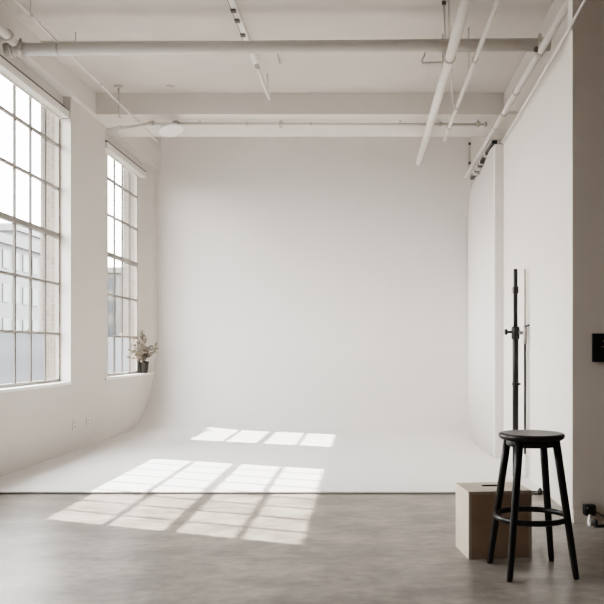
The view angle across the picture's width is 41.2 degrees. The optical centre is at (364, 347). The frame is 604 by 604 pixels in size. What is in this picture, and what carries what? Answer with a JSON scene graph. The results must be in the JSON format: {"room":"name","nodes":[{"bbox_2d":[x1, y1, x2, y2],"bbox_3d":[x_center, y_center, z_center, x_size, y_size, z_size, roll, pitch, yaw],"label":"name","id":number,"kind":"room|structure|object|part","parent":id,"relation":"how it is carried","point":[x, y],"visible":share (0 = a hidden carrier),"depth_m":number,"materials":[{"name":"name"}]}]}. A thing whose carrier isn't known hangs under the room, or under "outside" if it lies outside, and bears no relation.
{"room":"studio","nodes":[
{"label":"studio","id":0,"kind":"room"},
{"bbox_2d":[0,97,160,476],"bbox_3d":[-3.537,-1.225,5.250,0.234,4.950,16.500,0,0,0],"label":"wall","id":1,"kind":"structure","parent":0,"point":[36,424],"depth_m":9.93,"materials":[{"name":"paint"}]},
{"bbox_2d":[0,84,71,392],"bbox_3d":[-3.563,-1.270,7.885,0.190,3.400,3.150,0,0,0],"label":"window","id":2,"kind":"structure","parent":1,"relation":"in","point":[29,359],"depth_m":8.66,"materials":[{"name":"metal"}]},
{"bbox_3d":[-3.634,0.102,7.885,0.001,0.537,3.090,0,0,0],"label":"pane","id":3,"kind":"part","parent":2,"relation":"part of","materials":[{"name":"glass"}]},
{"bbox_2d":[0,44,69,118],"bbox_3d":[-3.546,-2.832,7.888,0.108,0.274,3.135,0,0,0],"label":"roller shade","id":4,"kind":"object","parent":2,"relation":"attached to","point":[13,70],"visible":1,"depth_m":8.50,"materials":[{"name":"white fabric"}]},
{"bbox_3d":[-3.539,0.415,7.885,0.142,0.030,3.150,0,0,0],"label":"sill","id":5,"kind":"part","parent":2,"relation":"part of","materials":[{"name":"paint"}]},
{"bbox_2d":[72,419,76,429],"bbox_3d":[-3.471,0.915,9.567,0.016,0.116,0.120,0,0,0],"label":"wall outlet","id":6,"kind":"object","parent":1,"relation":"in","point":[74,422],"visible":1,"depth_m":9.54,"materials":[{"name":"plastic"}]},
{"bbox_2d":[86,417,89,426],"bbox_3d":[-3.471,0.928,10.032,0.016,0.116,0.120,0,0,0],"label":"wall outlet","id":7,"kind":"object","parent":1,"relation":"in","point":[87,418],"visible":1,"depth_m":10.02,"materials":[{"name":"plastic"}]},
{"bbox_2d":[105,159,153,379],"bbox_3d":[-3.563,-1.270,11.935,0.190,3.400,2.450,0,0,0],"label":"window","id":8,"kind":"structure","parent":1,"relation":"in","point":[119,365],"depth_m":12.04,"materials":[{"name":"metal"}]},
{"bbox_3d":[-3.634,0.102,11.950,0.001,0.537,1.440,0,0,0],"label":"pane","id":9,"kind":"part","parent":8,"relation":"part of","materials":[{"name":"glass"}]},
{"bbox_3d":[-3.630,-1.285,11.950,0.056,3.370,1.500,0,0,0],"label":"frame","id":10,"kind":"part","parent":8,"relation":"part of","materials":[{"name":"metal"}]},
{"bbox_2d":[105,132,146,178],"bbox_3d":[-3.546,-2.832,11.820,0.108,0.274,1.940,0,0,0],"label":"roller shade","id":11,"kind":"object","parent":8,"relation":"attached to","point":[116,151],"visible":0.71,"depth_m":11.71,"materials":[{"name":"white fabric"}]},
{"bbox_3d":[-3.539,0.415,11.935,0.142,0.030,2.450,0,0,0],"label":"sill","id":12,"kind":"part","parent":8,"relation":"part of","materials":[{"name":"paint"}]},
{"bbox_2d":[127,330,158,372],"bbox_3d":[-3.429,0.056,12.359,0.352,0.687,0.962,0,0,0],"label":"potted plant","id":13,"kind":"object","parent":8,"relation":"on","point":[144,354],"visible":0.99,"depth_m":12.68,"materials":[{"name":"grey plant"}]},
{"bbox_3d":[-3.525,0.307,12.760,0.160,0.186,0.160,0,0,0],"label":"pot","id":14,"kind":"part","parent":13,"relation":"part of","materials":[{"name":"ceramic"}]},
{"bbox_2d":[40,105,133,335],"bbox_3d":[-4.077,0.800,5.750,0.845,8.900,17.500,0,0,0],"label":"wall","id":15,"kind":"structure","parent":0,"point":[50,118],"depth_m":9.46,"materials":[{"name":"paint"}]},
{"bbox_2d":[0,137,542,492],"bbox_3d":[-0.840,-1.225,10.125,5.280,4.950,6.550,0,0,0],"label":"photo backdrop","id":16,"kind":"structure","parent":0,"point":[312,291],"depth_m":13.40,"materials":[{"name":"white paint"}]},
{"bbox_2d":[0,493,542,493],"bbox_3d":[-0.965,1.247,6.846,5.030,0.006,0.008,0,0,0],"label":"trim","id":17,"kind":"structure","parent":16,"relation":"attached to","point":[0,493],"depth_m":6.84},
{"bbox_2d":[470,140,500,179],"bbox_3d":[1.679,-2.591,11.125,0.171,0.069,2.150,0,0,0],"label":"track","id":18,"kind":"object","parent":16,"relation":"attached to","point":[480,164],"visible":0.81,"depth_m":11.08,"materials":[{"name":"black metal"}]},
{"bbox_2d":[501,0,586,143],"bbox_3d":[1.492,-2.295,6.950,0.031,0.021,4.001,0,0,1],"label":"conduit","id":19,"kind":"object","parent":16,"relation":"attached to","point":[583,1],"visible":1,"depth_m":6.42,"materials":[{"name":"white metal"}]},
{"bbox_2d":[3,33,550,57],"bbox_3d":[-0.807,-2.895,7.660,5.306,0.199,0.190,0,0,1],"label":"pipe","id":20,"kind":"object","parent":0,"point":[22,49],"visible":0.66,"depth_m":7.62,"materials":[{"name":"white metal"}]},
{"bbox_2d":[0,23,17,45],"bbox_3d":[-3.352,-2.922,6.746,0.112,0.125,1.694,0,0,1],"label":"pipe","id":21,"kind":"object","parent":20,"relation":"attached to","point":[7,35],"visible":1,"depth_m":7.44,"materials":[{"name":"white metal"}]},
{"bbox_2d":[0,0,553,92],"bbox_3d":[0.440,-3.470,5.250,7.720,0.460,16.500,0,0,0],"label":"ceiling","id":22,"kind":"structure","parent":0,"point":[91,20],"depth_m":8.24,"materials":[{"name":"white paint"}]},
{"bbox_2d":[0,3,160,170],"bbox_3d":[-3.537,-3.120,5.250,0.234,0.300,16.500,0,0,0],"label":"beam","id":23,"kind":"structure","parent":22,"relation":"attached to","point":[61,78],"depth_m":9.23,"materials":[{"name":"white paint"}]},
{"bbox_2d":[14,0,158,142],"bbox_3d":[-2.970,-3.089,8.190,0.036,0.302,6.580,0,0,0],"label":"conduit","id":24,"kind":"object","parent":22,"relation":"hanging from","point":[29,14],"visible":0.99,"depth_m":8.31,"materials":[{"name":"white metal"}]},
{"bbox_2d":[114,85,122,117],"bbox_3d":[-3.048,-3.038,9.893,0.100,0.402,0.100,0,0,0],"label":"ceiling hook","id":25,"kind":"object","parent":22,"relation":"hanging from","point":[115,86],"visible":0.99,"depth_m":9.89,"materials":[{"name":"white metal"}]},
{"bbox_2d":[227,0,257,63],"bbox_3d":[-1.236,-3.206,7.500,0.068,0.068,3.000,0,0,0],"label":"ceiling track","id":26,"kind":"object","parent":22,"relation":"attached to","point":[235,11],"visible":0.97,"depth_m":7.87,"materials":[{"name":"white metal"}]},
{"bbox_2d":[255,54,270,101],"bbox_3d":[-1.152,-3.099,9.082,0.055,0.281,1.076,0,0,0],"label":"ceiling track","id":27,"kind":"object","parent":22,"relation":"hanging from","point":[257,67],"visible":0.98,"depth_m":9.01,"materials":[{"name":"white metal"}]},
{"bbox_2d":[96,93,503,136],"bbox_3d":[-0.760,-3.280,10.710,5.320,0.620,1.080,0,0,0],"label":"beam","id":28,"kind":"structure","parent":22,"relation":"attached to","point":[145,107],"depth_m":10.17,"materials":[{"name":"white paint"}]},
{"bbox_2d":[107,120,486,131],"bbox_3d":[-0.870,-2.875,10.365,4.918,0.188,0.181,0,0,0],"label":"conduit","id":29,"kind":"object","parent":28,"relation":"hanging from","point":[151,123],"visible":0.92,"depth_m":10.40,"materials":[{"name":"white metal"}]},
{"bbox_3d":[-3.055,-2.865,10.367,0.558,0.168,0.066,0,0,-13],"label":"conduit arm","id":30,"kind":"part","parent":29,"relation":"part of"},
{"bbox_2d":[158,123,182,136],"bbox_3d":[-2.475,-2.806,10.203,0.299,0.218,0.314,0,0,33],"label":"spot lamp","id":31,"kind":"object","parent":29,"relation":"hanging from","point":[168,129],"visible":1,"depth_m":10.14,"materials":[{"name":"white"}]},
{"bbox_2d":[421,52,443,63],"bbox_3d":[0.734,-3.147,8.600,0.275,0.186,0.022,0,0,0],"label":"bracket","id":32,"kind":"object","parent":22,"relation":"hanging from","point":[424,52],"visible":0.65,"depth_m":8.59,"materials":[{"name":"grey metal"}]},
{"bbox_2d":[442,1,445,37],"bbox_3d":[0.739,-3.070,7.480,0.044,0.340,0.044,0,0,0],"label":"rod","id":33,"kind":"object","parent":22,"relation":"hanging from","point":[443,2],"visible":1,"depth_m":7.47,"materials":[{"name":"grey metal"}]},
{"bbox_3d":[0.744,-3.070,7.480,0.028,0.340,0.018,0,0,0],"label":"rod","id":34,"kind":"part","parent":33,"relation":"part of","materials":[{"name":"grey metal"}]},
{"bbox_2d":[416,0,472,165],"bbox_3d":[0.803,-2.966,8.396,0.116,0.548,6.992,0,0,0],"label":"pipe","id":35,"kind":"object","parent":22,"relation":"hanging from","point":[449,58],"visible":1,"depth_m":7.82,"materials":[{"name":"white metal"}]},
{"bbox_2d":[451,70,456,110],"bbox_3d":[0.942,-2.691,8.523,0.032,0.130,1.232,0,0,9],"label":"wire","id":36,"kind":"object","parent":35,"relation":"hanging from","point":[451,70],"visible":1,"depth_m":8.31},
{"bbox_2d":[448,1,449,37],"bbox_3d":[0.785,-3.070,7.480,0.011,0.340,0.011,0,0,23],"label":"rod","id":37,"kind":"object","parent":22,"relation":"hanging from","point":[448,1],"visible":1,"depth_m":7.48,"materials":[{"name":"grey metal"}]},
{"bbox_2d":[443,0,499,141],"bbox_3d":[1.050,-2.980,7.764,0.060,0.520,5.728,0,0,0],"label":"pipe","id":38,"kind":"object","parent":22,"relation":"hanging from","point":[496,2],"visible":0.95,"depth_m":7.73,"materials":[{"name":"white metal"}]},
{"bbox_3d":[1.050,-3.004,8.088,0.009,0.472,0.009,0,0,23],"label":"hanger rod","id":39,"kind":"part","parent":38,"relation":"part of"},
{"bbox_2d":[0,494,603,603],"bbox_3d":[0.200,1.325,5.250,8.200,0.150,16.500,0,0,0],"label":"floor","id":40,"kind":"structure","parent":0,"point":[55,548],"depth_m":4.84,"materials":[{"name":"concrete"}]},
{"bbox_2d":[456,482,531,559],"bbox_3d":[0.784,1.050,4.909,0.386,0.400,0.318,0,0,-8],"label":"wooden crate","id":41,"kind":"object","parent":40,"relation":"on","point":[475,501],"visible":0.73,"depth_m":4.76,"materials":[{"name":"beige wood"}]},
{"bbox_3d":[0.601,1.059,4.885,0.018,0.382,0.317,0,0,-7],"label":"panel","id":42,"kind":"part","parent":41,"relation":"part of","materials":[{"name":"beige wood"}]},
{"bbox_3d":[0.784,0.859,4.909,0.386,0.018,0.318,0,0,-8],"label":"panel","id":43,"kind":"part","parent":41,"relation":"part of","materials":[{"name":"beige wood"}]},
{"bbox_3d":[0.803,1.059,4.761,0.349,0.382,0.017,0,0,-7],"label":"panel","id":44,"kind":"part","parent":41,"relation":"part of","materials":[{"name":"brown wood"}]},
{"bbox_3d":[0.966,1.059,4.933,0.018,0.382,0.318,0,0,-8],"label":"panel","id":45,"kind":"part","parent":41,"relation":"part of","materials":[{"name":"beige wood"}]},
{"bbox_2d":[487,430,578,581],"bbox_3d":[0.934,0.864,4.490,0.426,0.777,0.426,0,0,-7],"label":"bar stool","id":46,"kind":"object","parent":40,"relation":"on","point":[542,440],"visible":1,"depth_m":4.37,"materials":[{"name":"black wood"}]},
{"bbox_3d":[0.773,0.881,4.612,0.154,0.743,0.044,0,0,37],"label":"leg","id":47,"kind":"part","parent":46,"relation":"part of","materials":[{"name":"black wood"}]},
{"bbox_3d":[0.810,0.881,4.330,0.044,0.743,0.154,0,0,38],"label":"leg","id":48,"kind":"part","parent":46,"relation":"part of","materials":[{"name":"black wood"}]},
{"bbox_3d":[0.934,0.494,4.490,0.368,0.036,0.368,0,0,0],"label":"seat","id":49,"kind":"part","parent":46,"relation":"part of","materials":[{"name":"black wood"}]},
{"bbox_3d":[1.058,0.881,4.650,0.044,0.743,0.154,0,0,38],"label":"leg","id":50,"kind":"part","parent":46,"relation":"part of","materials":[{"name":"black wood"}]},
{"bbox_3d":[1.095,0.881,4.368,0.154,0.743,0.044,0,0,37],"label":"leg","id":51,"kind":"part","parent":46,"relation":"part of","materials":[{"name":"black wood"}]},
{"bbox_2d":[532,488,542,494],"bbox_3d":[1.498,1.218,6.774,0.192,0.060,0.098,0,0,40],"label":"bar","id":52,"kind":"object","parent":40,"relation":"on","point":[539,491],"visible":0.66,"depth_m":6.78,"materials":[{"name":"black metal"}]},
{"bbox_2d":[588,514,597,525],"bbox_3d":[1.601,1.210,5.620,0.072,0.080,0.034,0,0,32],"label":"plug","id":53,"kind":"object","parent":40,"relation":"on","point":[595,521],"visible":0.98,"depth_m":5.62,"materials":[{"name":"white plastic"}]},
{"bbox_2d":[467,144,503,457],"bbox_3d":[1.584,-0.515,11.170,0.352,3.530,4.440,0,0,0],"label":"wall","id":54,"kind":"structure","parent":0,"point":[485,221],"depth_m":9.35,"materials":[{"name":"paint"}]},
{"bbox_2d":[464,0,567,178],"bbox_3d":[1.645,-2.700,8.766,0.239,0.084,7.732,0,0,0],"label":"pipe","id":55,"kind":"object","parent":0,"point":[539,51],"visible":0.98,"depth_m":7.97,"materials":[{"name":"white metal"}]},
{"bbox_2d":[504,269,529,477],"bbox_3d":[1.456,0.234,7.626,0.254,1.979,0.107,0,0,26],"label":"stand","id":56,"kind":"object","parent":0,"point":[515,331],"visible":0.98,"depth_m":7.62,"materials":[{"name":"black metal"}]},
{"bbox_3d":[1.512,-0.397,7.560,0.016,0.699,0.017,0,0,0],"label":"rod","id":57,"kind":"part","parent":56,"relation":"part of","materials":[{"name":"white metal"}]},
{"bbox_3d":[1.512,0.477,7.560,0.020,1.068,0.021,0,0,0],"label":"rod","id":58,"kind":"part","parent":56,"relation":"part of","materials":[{"name":"black metal"}]},
{"bbox_2d":[470,0,567,189],"bbox_3d":[1.856,-1.225,9.675,0.188,4.950,7.650,0,0,0],"label":"wall","id":59,"kind":"structure","parent":0,"point":[476,142],"depth_m":8.52,"materials":[{"name":"white paint"}]},
{"bbox_2d":[468,142,470,165],"bbox_3d":[1.766,-3.242,13.355,0.088,0.380,0.090,0,0,0],"label":"plate","id":60,"kind":"object","parent":59,"relation":"attached to","point":[469,143],"visible":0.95,"depth_m":13.34,"materials":[{"name":"beige metal"}]},
{"bbox_2d":[504,50,567,505],"bbox_3d":[1.655,-0.515,7.405,0.210,3.530,3.090,0,0,0],"label":"wall","id":61,"kind":"structure","parent":0,"point":[536,150],"depth_m":7.07,"materials":[{"name":"white paint"}]},
{"bbox_2d":[573,0,603,509],"bbox_3d":[2.893,-0.995,5.785,2.813,4.490,0.130,0,0,0],"label":"wall partition","id":62,"kind":"structure","parent":0,"point":[588,28],"depth_m":5.72,"materials":[{"name":"beige paint"}]},
{"bbox_2d":[568,0,572,522],"bbox_3d":[1.485,-0.995,5.785,0.003,4.489,0.130,0,0,0],"label":"trim","id":63,"kind":"structure","parent":62,"relation":"attached to","point":[570,2],"depth_m":5.78,"materials":[{"name":"white paint"}]},
{"bbox_2d":[573,510,603,522],"bbox_3d":[2.893,1.202,5.713,2.813,0.095,0.014,0,0,0],"label":"baseboard","id":64,"kind":"structure","parent":62,"relation":"attached to","point":[578,516],"depth_m":5.71,"materials":[{"name":"beige paint"}]},
{"bbox_2d":[583,504,595,515],"bbox_3d":[1.591,1.146,5.671,0.075,0.071,0.068,0,0,0],"label":"power adapter","id":65,"kind":"object","parent":62,"relation":"attached to","point":[587,508],"visible":1,"depth_m":5.64,"materials":[{"name":"black plastic"}]},
{"bbox_2d":[592,333,603,361],"bbox_3d":[1.730,-0.002,5.703,0.216,0.203,0.033,0,0,0],"label":"wall panel","id":66,"kind":"object","parent":62,"relation":"attached to","point":[597,338],"visible":1,"depth_m":5.69,"materials":[{"name":"black plastic"}]},
{"label":"outside","id":67,"kind":"structure","parent":0,"visible":0},
{"bbox_3d":[-81.921,5.350,50.000,156.158,0.200,220.000,0,0,0],"label":"street","id":68,"kind":"object","parent":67,"visible":0},
{"bbox_2d":[0,232,39,331],"bbox_3d":[-29.950,-0.500,48.000,20.500,11.500,12.600,0,0,0],"label":"office building","id":69,"kind":"structure","parent":68,"relation":"on","point":[6,241],"depth_m":46.18,"materials":[{"name":"grey concrete"}]},
{"bbox_2d":[0,223,39,244],"bbox_3d":[-33.950,-1.650,62.500,20.500,13.800,15.600,0,0,0],"label":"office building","id":70,"kind":"structure","parent":68,"relation":"on","point":[6,228],"depth_m":55.41,"materials":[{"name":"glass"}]},
{"bbox_2d":[108,267,120,335],"bbox_3d":[-26.950,-1.000,86.000,18.500,12.500,28.600,0,0,0],"label":"office building","id":71,"kind":"structure","parent":68,"relation":"on","point":[110,269],"depth_m":71.99,"materials":[{"name":"grey concrete"}]}
]}

